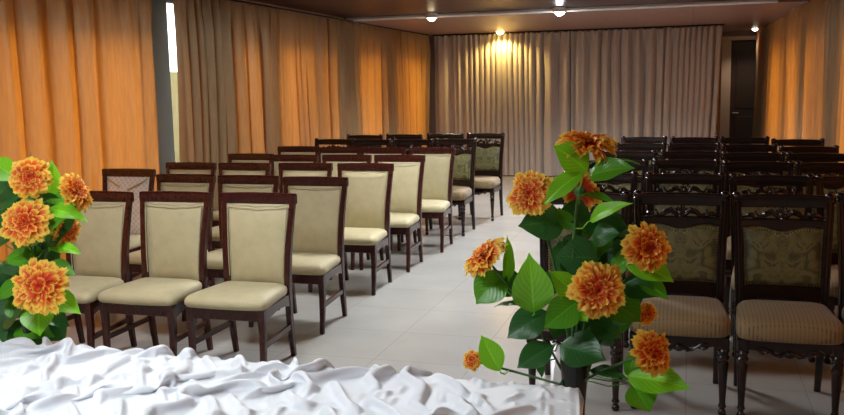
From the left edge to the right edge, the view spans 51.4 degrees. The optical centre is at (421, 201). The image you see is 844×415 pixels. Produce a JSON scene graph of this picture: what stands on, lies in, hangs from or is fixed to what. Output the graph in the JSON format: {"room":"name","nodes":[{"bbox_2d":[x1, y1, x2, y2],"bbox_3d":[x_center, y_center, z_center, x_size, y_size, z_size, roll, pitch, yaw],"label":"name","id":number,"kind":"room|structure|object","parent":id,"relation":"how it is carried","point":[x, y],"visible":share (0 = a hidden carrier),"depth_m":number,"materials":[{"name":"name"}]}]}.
{"room":"function hall","nodes":[
{"label":"function hall","id":0,"kind":"room"},
{"bbox_2d":[228,0,421,35],"bbox_3d":[-1.163,-1.302,12.600,0.150,2.625,8.100,1,8,17],"label":"wall","id":1,"kind":"structure","parent":0,"point":[228,0],"depth_m":10.80,"materials":[{"name":"beige paint"}]},
{"bbox_2d":[346,0,777,21],"bbox_3d":[1.645,-2.514,11.577,5.690,0.052,0.030,1,8,17],"label":"trim","id":2,"kind":"structure","parent":1,"relation":"attached to","point":[733,2],"depth_m":11.45,"materials":[{"name":"white"}]},
{"bbox_2d":[16,175,843,414],"bbox_3d":[0.801,0.553,8.585,6.900,0.100,22.200,1,8,17],"label":"floor","id":3,"kind":"structure","parent":0,"point":[429,316],"depth_m":5.81,"materials":[{"name":"beige tile"}]},
{"bbox_2d":[21,323,34,339],"bbox_3d":[-1.496,0.829,3.443,0.236,0.760,0.236,1,8,17],"label":"floor vase","id":4,"kind":"object","parent":3,"relation":"on","point":[25,330],"visible":0.09,"depth_m":3.36,"materials":[{"name":"black ceramic"}]},
{"bbox_2d":[0,154,93,344],"bbox_3d":[-1.538,0.253,3.312,0.680,0.866,0.321,1,8,17],"label":"flower bouquet","id":5,"kind":"object","parent":4,"relation":"in","point":[40,207],"visible":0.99,"depth_m":3.23,"materials":[{"name":"orange plant"}]},
{"bbox_2d":[0,0,159,275],"bbox_3d":[-3.293,-0.328,5.612,0.182,2.527,5.600,1,8,17],"label":"curtain","id":6,"kind":"object","parent":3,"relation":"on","point":[78,92],"visible":0.66,"depth_m":7.16,"materials":[{"name":"fabric"}]},
{"bbox_2d":[65,191,136,348],"bbox_3d":[-2.118,0.464,5.414,0.513,1.003,0.548,1,8,16],"label":"banquet chair","id":7,"kind":"object","parent":3,"relation":"on","point":[103,242],"visible":0.66,"depth_m":5.54,"materials":[{"name":"beige fabric"}]},
{"bbox_2d":[102,168,155,277],"bbox_3d":[-2.476,0.260,7.048,0.513,1.003,0.548,1,8,17],"label":"banquet chair","id":8,"kind":"object","parent":3,"relation":"on","point":[135,180],"visible":0.38,"depth_m":7.18,"materials":[{"name":"fabric"}]},
{"bbox_2d":[98,191,212,355],"bbox_3d":[-1.601,0.467,5.308,0.513,1.003,0.548,1,8,16],"label":"banquet chair","id":9,"kind":"object","parent":3,"relation":"on","point":[174,225],"visible":0.97,"depth_m":5.42,"materials":[{"name":"beige fabric"}]},
{"bbox_2d":[129,174,215,321],"bbox_3d":[-1.848,0.322,6.467,0.513,1.003,0.548,1,8,17],"label":"banquet chair","id":10,"kind":"object","parent":3,"relation":"on","point":[165,182],"visible":0.23,"depth_m":6.59,"materials":[{"name":"beige fabric"}]},
{"bbox_2d":[141,162,216,276],"bbox_3d":[-2.107,0.182,7.588,0.513,1.003,0.548,1,8,17],"label":"banquet chair","id":11,"kind":"object","parent":3,"relation":"on","point":[171,167],"visible":0.18,"depth_m":7.75,"materials":[{"name":"beige fabric"}]},
{"bbox_2d":[196,175,279,326],"bbox_3d":[-1.336,0.337,6.280,0.513,1.003,0.548,1,8,17],"label":"banquet chair","id":12,"kind":"object","parent":3,"relation":"on","point":[226,183],"visible":0.32,"depth_m":6.42,"materials":[{"name":"beige fabric"}]},
{"bbox_2d":[184,192,296,361],"bbox_3d":[-1.052,0.476,5.156,0.513,1.003,0.548,1,8,16],"label":"banquet chair","id":13,"kind":"object","parent":3,"relation":"on","point":[258,227],"visible":0.99,"depth_m":5.27,"materials":[{"name":"beige fabric"}]},
{"bbox_2d":[212,163,271,248],"bbox_3d":[-1.596,0.195,7.412,0.513,1.003,0.548,1,8,17],"label":"banquet chair","id":14,"kind":"object","parent":3,"relation":"on","point":[224,168],"visible":0.2,"depth_m":7.55,"materials":[{"name":"brown wood"}]},
{"bbox_2d":[213,153,273,226],"bbox_3d":[-1.761,0.054,8.530,0.513,1.003,0.548,1,8,18],"label":"banquet chair","id":15,"kind":"object","parent":3,"relation":"on","point":[234,157],"visible":0.23,"depth_m":8.69,"materials":[{"name":"brown wood"}]},
{"bbox_2d":[270,154,318,175],"bbox_3d":[-1.292,0.081,8.252,0.513,1.003,0.548,1,8,18],"label":"banquet chair","id":16,"kind":"object","parent":3,"relation":"on","point":[288,158],"visible":0.15,"depth_m":8.44,"materials":[{"name":"brown wood"}]},
{"bbox_2d":[277,146,318,154],"bbox_3d":[-1.427,-0.082,9.532,0.513,1.003,0.548,1,8,17],"label":"banquet chair","id":17,"kind":"object","parent":3,"relation":"on","point":[282,150],"visible":0.15,"depth_m":9.70,"materials":[{"name":"brown wood"}]},
{"bbox_2d":[278,163,332,292],"bbox_3d":[-1.054,0.201,7.287,0.513,1.003,0.548,1,8,17],"label":"banquet chair","id":18,"kind":"object","parent":3,"relation":"on","point":[285,169],"visible":0.25,"depth_m":7.45,"materials":[{"name":"beige fabric"}]},
{"bbox_2d":[283,176,348,334],"bbox_3d":[-0.820,0.353,6.070,0.513,1.003,0.548,1,8,17],"label":"banquet chair","id":19,"kind":"object","parent":3,"relation":"on","point":[319,223],"visible":0.71,"depth_m":6.20,"materials":[{"name":"beige fabric"}]},
{"bbox_2d":[314,138,352,146],"bbox_3d":[-1.114,-0.197,10.199,0.498,1.047,0.573,1,8,18],"label":"carved chair","id":20,"kind":"object","parent":3,"relation":"on","point":[333,142],"visible":0.09,"depth_m":10.37,"materials":[{"name":"brown wood"}]},
{"bbox_2d":[317,147,360,162],"bbox_3d":[-0.950,-0.052,9.231,0.513,1.003,0.548,1,8,17],"label":"banquet chair","id":21,"kind":"object","parent":3,"relation":"on","point":[321,151],"visible":0.13,"depth_m":9.41,"materials":[{"name":"brown wood"}]},
{"bbox_2d":[322,154,371,269],"bbox_3d":[-0.777,0.086,8.131,0.513,1.003,0.548,1,8,18],"label":"banquet chair","id":22,"kind":"object","parent":3,"relation":"on","point":[335,159],"visible":0.17,"depth_m":8.30,"materials":[{"name":"beige fabric"}]},
{"bbox_2d":[346,134,382,147],"bbox_3d":[-0.806,-0.302,10.966,0.498,1.047,0.573,2,8,20],"label":"carved chair","id":23,"kind":"object","parent":3,"relation":"on","point":[380,136],"visible":0.12,"depth_m":11.13,"materials":[{"name":"brown wood"}]},
{"bbox_2d":[337,163,393,295],"bbox_3d":[-0.534,0.210,7.139,0.513,1.003,0.548,1,8,17],"label":"banquet chair","id":24,"kind":"object","parent":3,"relation":"on","point":[368,202],"visible":0.74,"depth_m":7.26,"materials":[{"name":"beige fabric"}]},
{"bbox_2d":[352,138,391,147],"bbox_3d":[-0.655,-0.177,9.976,0.498,1.047,0.573,1,8,18],"label":"carved chair","id":25,"kind":"object","parent":3,"relation":"on","point":[388,142],"visible":0.06,"depth_m":10.14,"materials":[{"name":"brown wood"}]},
{"bbox_2d":[360,147,405,250],"bbox_3d":[-0.472,-0.036,9.033,0.513,1.003,0.548,1,8,17],"label":"banquet chair","id":26,"kind":"object","parent":3,"relation":"on","point":[372,151],"visible":0.17,"depth_m":9.20,"materials":[{"name":"brown wood"}]},
{"bbox_2d":[359,155,425,272],"bbox_3d":[-0.273,0.096,7.977,0.513,1.003,0.548,1,8,18],"label":"banquet chair","id":27,"kind":"object","parent":3,"relation":"on","point":[408,173],"visible":0.67,"depth_m":8.09,"materials":[{"name":"beige fabric"}]},
{"bbox_2d":[386,134,422,149],"bbox_3d":[-0.300,-0.306,10.920,0.498,1.047,0.573,2,8,20],"label":"carved chair","id":28,"kind":"object","parent":3,"relation":"on","point":[397,136],"visible":0.02,"depth_m":11.08,"materials":[{"name":"brown wood"}]},
{"bbox_2d":[392,138,432,228],"bbox_3d":[-0.178,-0.169,9.841,0.498,1.047,0.573,1,8,18],"label":"carved chair","id":29,"kind":"object","parent":3,"relation":"on","point":[395,142],"visible":0.14,"depth_m":10.02,"materials":[{"name":"brown wood"}]},
{"bbox_2d":[397,147,455,252],"bbox_3d":[0.041,-0.027,8.882,0.513,1.003,0.548,1,8,17],"label":"banquet chair","id":30,"kind":"object","parent":3,"relation":"on","point":[439,163],"visible":0.65,"depth_m":9.00,"materials":[{"name":"beige fabric"}]},
{"bbox_2d":[427,133,463,149],"bbox_3d":[0.218,-0.313,10.897,0.498,1.047,0.573,2,8,20],"label":"carved chair","id":31,"kind":"object","parent":3,"relation":"on","point":[429,135],"visible":0.07,"depth_m":11.06,"materials":[{"name":"brown wood"}]},
{"bbox_2d":[425,138,476,235],"bbox_3d":[0.311,-0.168,9.764,0.498,1.047,0.573,1,8,18],"label":"carved chair","id":32,"kind":"object","parent":3,"relation":"on","point":[464,161],"visible":0.61,"depth_m":9.88,"materials":[{"name":"wood"}]},
{"bbox_2d":[458,132,504,220],"bbox_3d":[0.720,-0.312,10.811,0.498,1.047,0.573,2,8,20],"label":"carved chair","id":33,"kind":"object","parent":3,"relation":"on","point":[489,156],"visible":0.72,"depth_m":10.93,"materials":[{"name":"brown wood"}]},
{"bbox_2d":[560,357,588,414],"bbox_3d":[0.489,0.871,2.816,0.236,0.760,0.236,1,8,17],"label":"floor vase","id":34,"kind":"object","parent":3,"relation":"on","point":[573,377],"visible":0.38,"depth_m":2.74,"materials":[{"name":"black ceramic"}]},
{"bbox_2d":[463,129,690,411],"bbox_3d":[0.463,0.207,2.713,0.721,0.852,0.335,1,8,17],"label":"flower bouquet","id":35,"kind":"object","parent":34,"relation":"in","point":[592,305],"visible":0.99,"depth_m":2.67,"materials":[{"name":"orange plant"}]},
{"bbox_2d":[526,191,630,410],"bbox_3d":[0.814,0.494,4.565,0.498,1.047,0.573,1,8,16],"label":"carved chair","id":36,"kind":"object","parent":3,"relation":"on","point":[616,352],"visible":0.15,"depth_m":4.66,"materials":[{"name":"brown wood"}]},
{"bbox_2d":[560,171,638,347],"bbox_3d":[1.112,0.352,5.615,0.498,1.047,0.573,1,8,17],"label":"carved chair","id":37,"kind":"object","parent":3,"relation":"on","point":[632,178],"visible":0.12,"depth_m":5.72,"materials":[{"name":"brown wood"}]},
{"bbox_2d":[588,159,648,215],"bbox_3d":[1.421,0.224,6.558,0.498,1.047,0.573,1,8,17],"label":"carved chair","id":38,"kind":"object","parent":3,"relation":"on","point":[641,185],"visible":0.15,"depth_m":6.67,"materials":[{"name":"brown wood"}]},
{"bbox_2d":[600,150,657,215],"bbox_3d":[1.712,0.108,7.412,0.498,1.047,0.573,1,8,18],"label":"carved chair","id":39,"kind":"object","parent":3,"relation":"on","point":[629,155],"visible":0.06,"depth_m":7.55,"materials":[{"name":"brown wood"}]},
{"bbox_2d":[615,142,666,173],"bbox_3d":[2.073,-0.027,8.401,0.498,1.047,0.573,1,8,17],"label":"carved chair","id":40,"kind":"object","parent":3,"relation":"on","point":[625,146],"visible":0.09,"depth_m":8.56,"materials":[{"name":"brown wood"}]},
{"bbox_2d":[621,136,667,154],"bbox_3d":[2.352,-0.161,9.400,0.498,1.047,0.573,1,8,19],"label":"carved chair","id":41,"kind":"object","parent":3,"relation":"on","point":[624,139],"visible":0.02,"depth_m":9.57,"materials":[{"name":"brown wood"}]},
{"bbox_2d":[629,190,730,414],"bbox_3d":[1.314,0.496,4.475,0.498,1.047,0.573,1,8,16],"label":"carved chair","id":42,"kind":"object","parent":3,"relation":"on","point":[696,264],"visible":0.77,"depth_m":4.60,"materials":[{"name":"brown wood"}]},
{"bbox_2d":[645,172,725,300],"bbox_3d":[1.624,0.364,5.443,0.498,1.047,0.573,1,8,17],"label":"carved chair","id":43,"kind":"object","parent":3,"relation":"on","point":[669,178],"visible":0.28,"depth_m":5.61,"materials":[{"name":"brown wood"}]},
{"bbox_2d":[652,158,720,192],"bbox_3d":[1.935,0.227,6.463,0.498,1.047,0.573,1,8,17],"label":"carved chair","id":44,"kind":"object","parent":3,"relation":"on","point":[684,164],"visible":0.23,"depth_m":6.63,"materials":[{"name":"brown wood"}]},
{"bbox_2d":[660,150,720,173],"bbox_3d":[2.220,0.112,7.309,0.498,1.047,0.573,1,8,18],"label":"carved chair","id":45,"kind":"object","parent":3,"relation":"on","point":[689,155],"visible":0.12,"depth_m":7.48,"materials":[{"name":"brown wood"}]},
{"bbox_2d":[667,142,720,159],"bbox_3d":[2.547,-0.015,8.241,0.498,1.047,0.573,1,8,17],"label":"carved chair","id":46,"kind":"object","parent":3,"relation":"on","point":[680,146],"visible":0.08,"depth_m":8.41,"materials":[{"name":"brown wood"}]},
{"bbox_2d":[670,136,718,150],"bbox_3d":[2.834,-0.144,9.191,0.498,1.047,0.573,1,8,19],"label":"carved chair","id":47,"kind":"object","parent":3,"relation":"on","point":[713,140],"visible":0.05,"depth_m":9.36,"materials":[{"name":"brown wood"}]},
{"bbox_2d":[719,136,769,171],"bbox_3d":[3.307,-0.130,9.015,0.498,1.047,0.573,1,8,19],"label":"carved chair","id":48,"kind":"object","parent":3,"relation":"on","point":[729,140],"visible":0.13,"depth_m":9.19,"materials":[{"name":"brown wood"}]},
{"bbox_2d":[721,143,777,161],"bbox_3d":[2.970,0.013,7.957,0.498,1.047,0.573,1,8,17],"label":"carved chair","id":49,"kind":"object","parent":3,"relation":"on","point":[772,148],"visible":0.07,"depth_m":8.13,"materials":[{"name":"brown wood"}]},
{"bbox_2d":[721,151,785,236],"bbox_3d":[2.650,0.141,7.017,0.498,1.047,0.573,1,8,18],"label":"carved chair","id":50,"kind":"object","parent":3,"relation":"on","point":[739,156],"visible":0.09,"depth_m":7.19,"materials":[{"name":"brown wood"}]},
{"bbox_2d":[722,160,794,314],"bbox_3d":[2.376,0.253,6.194,0.498,1.047,0.573,1,8,17],"label":"carved chair","id":51,"kind":"object","parent":3,"relation":"on","point":[727,166],"visible":0.23,"depth_m":6.35,"materials":[{"name":"brown wood"}]},
{"bbox_2d":[729,173,818,362],"bbox_3d":[2.103,0.379,5.261,0.498,1.047,0.573,1,8,17],"label":"carved chair","id":52,"kind":"object","parent":3,"relation":"on","point":[807,181],"visible":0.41,"depth_m":5.43,"materials":[{"name":"brown wood"}]},
{"bbox_2d":[732,192,843,414],"bbox_3d":[1.792,0.506,4.324,0.498,1.047,0.573,1,8,16],"label":"carved chair","id":53,"kind":"object","parent":3,"relation":"on","point":[782,256],"visible":1,"depth_m":4.45,"materials":[{"name":"brown wood"}]},
{"bbox_2d":[771,138,824,161],"bbox_3d":[3.662,-0.076,8.539,0.498,1.047,0.573,1,8,19],"label":"carved chair","id":54,"kind":"object","parent":3,"relation":"on","point":[786,142],"visible":0.07,"depth_m":8.71,"materials":[{"name":"brown wood"}]},
{"bbox_2d":[779,145,839,174],"bbox_3d":[3.361,0.053,7.588,0.498,1.047,0.573,1,8,17],"label":"carved chair","id":55,"kind":"object","parent":3,"relation":"on","point":[794,149],"visible":0.08,"depth_m":7.76,"materials":[{"name":"brown wood"}]},
{"bbox_2d":[786,152,843,193],"bbox_3d":[3.111,0.155,6.840,0.498,1.047,0.573,1,8,18],"label":"carved chair","id":56,"kind":"object","parent":3,"relation":"on","point":[821,157],"visible":0.18,"depth_m":7.02,"materials":[{"name":"brown wood"}]},
{"bbox_2d":[795,161,843,265],"bbox_3d":[2.830,0.268,6.003,0.498,1.047,0.573,1,8,17],"label":"carved chair","id":57,"kind":"object","parent":3,"relation":"on","point":[800,167],"visible":0.23,"depth_m":6.20,"materials":[{"name":"brown wood"}]},
{"bbox_2d":[815,174,843,363],"bbox_3d":[2.575,0.389,5.106,0.498,1.047,0.573,1,8,17],"label":"carved chair","id":58,"kind":"object","parent":3,"relation":"on","point":[822,181],"visible":0.18,"depth_m":5.31,"materials":[{"name":"brown wood"}]},
{"bbox_2d":[836,192,843,388],"bbox_3d":[2.282,0.510,4.216,0.498,1.047,0.573,1,8,16],"label":"carved chair","id":59,"kind":"object","parent":3,"relation":"on","point":[839,196],"visible":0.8,"depth_m":4.44,"materials":[{"name":"brown wood"}]},
{"bbox_3d":[-0.936,0.940,2.642,2.903,0.722,0.780,1,8,17],"label":"table","id":60,"kind":"object","parent":3,"relation":"on","visible":0},
{"bbox_2d":[0,337,583,414],"bbox_3d":[-0.940,0.716,2.621,2.976,0.388,0.996,1,8,17],"label":"tablecloth","id":61,"kind":"object","parent":60,"relation":"on","point":[64,377],"visible":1,"depth_m":2.60,"materials":[{"name":"white fabric"}]},
{"bbox_2d":[250,0,728,17],"bbox_3d":[-0.363,-1.681,4.627,6.900,0.150,14.590,1,8,17],"label":"ceiling","id":62,"kind":"structure","parent":0,"point":[338,8],"depth_m":10.87,"materials":[{"name":"paint"}]},
{"bbox_2d":[426,13,437,20],"bbox_3d":[0.130,-2.506,11.944,0.175,0.107,0.175,1,8,17],"label":"recessed light","id":63,"kind":"object","parent":62,"relation":"in","point":[430,16],"visible":1,"depth_m":11.88,"materials":[{"name":"white glass"}]},
{"bbox_2d":[553,7,565,15],"bbox_3d":[1.794,-2.473,11.436,0.175,0.107,0.175,1,8,17],"label":"recessed light","id":64,"kind":"object","parent":62,"relation":"in","point":[559,11],"visible":1,"depth_m":11.38,"materials":[{"name":"white glass"}]},
{"bbox_2d":[429,25,721,143],"bbox_3d":[2.691,-1.889,16.757,5.650,2.575,2.180,1,8,17],"label":"wall","id":65,"kind":"structure","parent":0,"point":[432,115],"depth_m":16.16,"materials":[{"name":"brown paint"}]},
{"bbox_2d":[344,0,808,35],"bbox_3d":[2.878,-3.079,15.151,6.900,0.200,7.610,1,8,17],"label":"ceiling","id":66,"kind":"structure","parent":0,"point":[742,17],"depth_m":13.04,"materials":[{"name":"white paint"}]},
{"bbox_2d":[229,0,427,35],"bbox_3d":[-1.097,-2.485,12.003,0.040,0.016,8.250,1,8,17],"label":"rail","id":67,"kind":"object","parent":66,"relation":"attached to","point":[240,1],"visible":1,"depth_m":11.19,"materials":[{"name":"brown wood"}]},
{"bbox_2d":[173,0,343,249],"bbox_3d":[-1.692,-0.946,10.153,0.198,2.527,3.941,1,8,17],"label":"curtain","id":68,"kind":"object","parent":67,"relation":"hanging from","point":[251,79],"visible":0.73,"depth_m":9.53,"materials":[{"name":"fabric"}]},
{"bbox_2d":[340,21,429,146],"bbox_3d":[-0.486,-1.473,14.051,0.200,2.527,4.250,1,8,17],"label":"curtain","id":69,"kind":"object","parent":67,"relation":"hanging from","point":[385,74],"visible":0.7,"depth_m":13.64,"materials":[{"name":"fabric"}]},
{"bbox_2d":[432,24,724,35],"bbox_3d":[2.604,-2.978,15.254,5.040,0.016,0.040,1,8,17],"label":"rail","id":70,"kind":"object","parent":66,"relation":"attached to","point":[706,24],"visible":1,"depth_m":15.17,"materials":[{"name":"brown wood"}]},
{"bbox_2d":[434,31,569,175],"bbox_3d":[1.422,-1.734,15.796,2.471,2.532,0.165,1,8,18],"label":"curtain","id":71,"kind":"object","parent":70,"relation":"hanging from","point":[515,85],"visible":0.9,"depth_m":15.69,"materials":[{"name":"fabric"}]},
{"bbox_2d":[570,25,721,170],"bbox_3d":[3.804,-1.683,15.047,2.504,2.532,0.202,1,8,16],"label":"curtain","id":72,"kind":"object","parent":70,"relation":"hanging from","point":[653,82],"visible":0.77,"depth_m":14.96,"materials":[{"name":"fabric"}]},
{"bbox_3d":[4.109,-2.157,8.677,0.030,0.016,16.400,1,8,17],"label":"rail","id":73,"kind":"object","parent":66,"relation":"attached to","visible":0},
{"bbox_2d":[752,0,811,152],"bbox_3d":[5.463,-1.525,13.552,0.176,2.527,6.831,1,8,15],"label":"curtain","id":74,"kind":"object","parent":73,"relation":"hanging from","point":[780,45],"visible":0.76,"depth_m":12.78,"materials":[{"name":"fabric"}]},
{"bbox_2d":[802,0,843,152],"bbox_3d":[3.156,-0.468,5.717,0.216,2.527,9.600,1,8,17],"label":"curtain","id":75,"kind":"object","parent":73,"relation":"hanging from","point":[823,101],"visible":0.65,"depth_m":8.75,"materials":[{"name":"fabric"}]},
{"bbox_2d":[722,30,758,36],"bbox_3d":[6.265,-1.978,16.899,1.400,2.575,0.200,1,8,17],"label":"wall","id":76,"kind":"structure","parent":0,"point":[728,33],"depth_m":16.70,"materials":[{"name":"brown paint"}]},
{"bbox_2d":[720,35,756,144],"bbox_3d":[6.149,-1.924,16.890,0.935,2.475,0.220,1,8,17],"label":"trim","id":77,"kind":"structure","parent":76,"relation":"attached to","point":[727,40],"depth_m":16.84,"materials":[{"name":"brown wood"}]},
{"bbox_2d":[729,40,755,144],"bbox_3d":[6.287,-1.892,16.899,0.675,2.395,0.109,1,8,17],"label":"door","id":78,"kind":"structure","parent":76,"relation":"in","point":[743,52],"depth_m":16.89,"materials":[{"name":"brown wood"}]},
{"bbox_3d":[-4.120,-0.108,3.813,0.150,2.625,10.050,1,8,17],"label":"wall","id":79,"kind":"structure","parent":0,"visible":0},
{"bbox_2d":[152,0,174,173],"bbox_3d":[-2.559,-0.741,8.574,0.028,2.600,0.410,1,8,17],"label":"trim","id":80,"kind":"structure","parent":79,"relation":"attached to","point":[160,43],"depth_m":8.58,"materials":[{"name":"grey paint"}]},
{"bbox_3d":[1.493,1.058,4.959,80.000,0.100,70.000,1,8,17],"label":"ground","id":81,"kind":"structure","parent":0,"visible":0},
{"bbox_2d":[170,72,178,161],"bbox_3d":[-5.085,-1.185,15.122,0.200,2.100,42.000,1,8,17],"label":"wall","id":82,"kind":"structure","parent":81,"relation":"on","point":[174,82],"depth_m":16.36,"materials":[{"name":"beige paint"}]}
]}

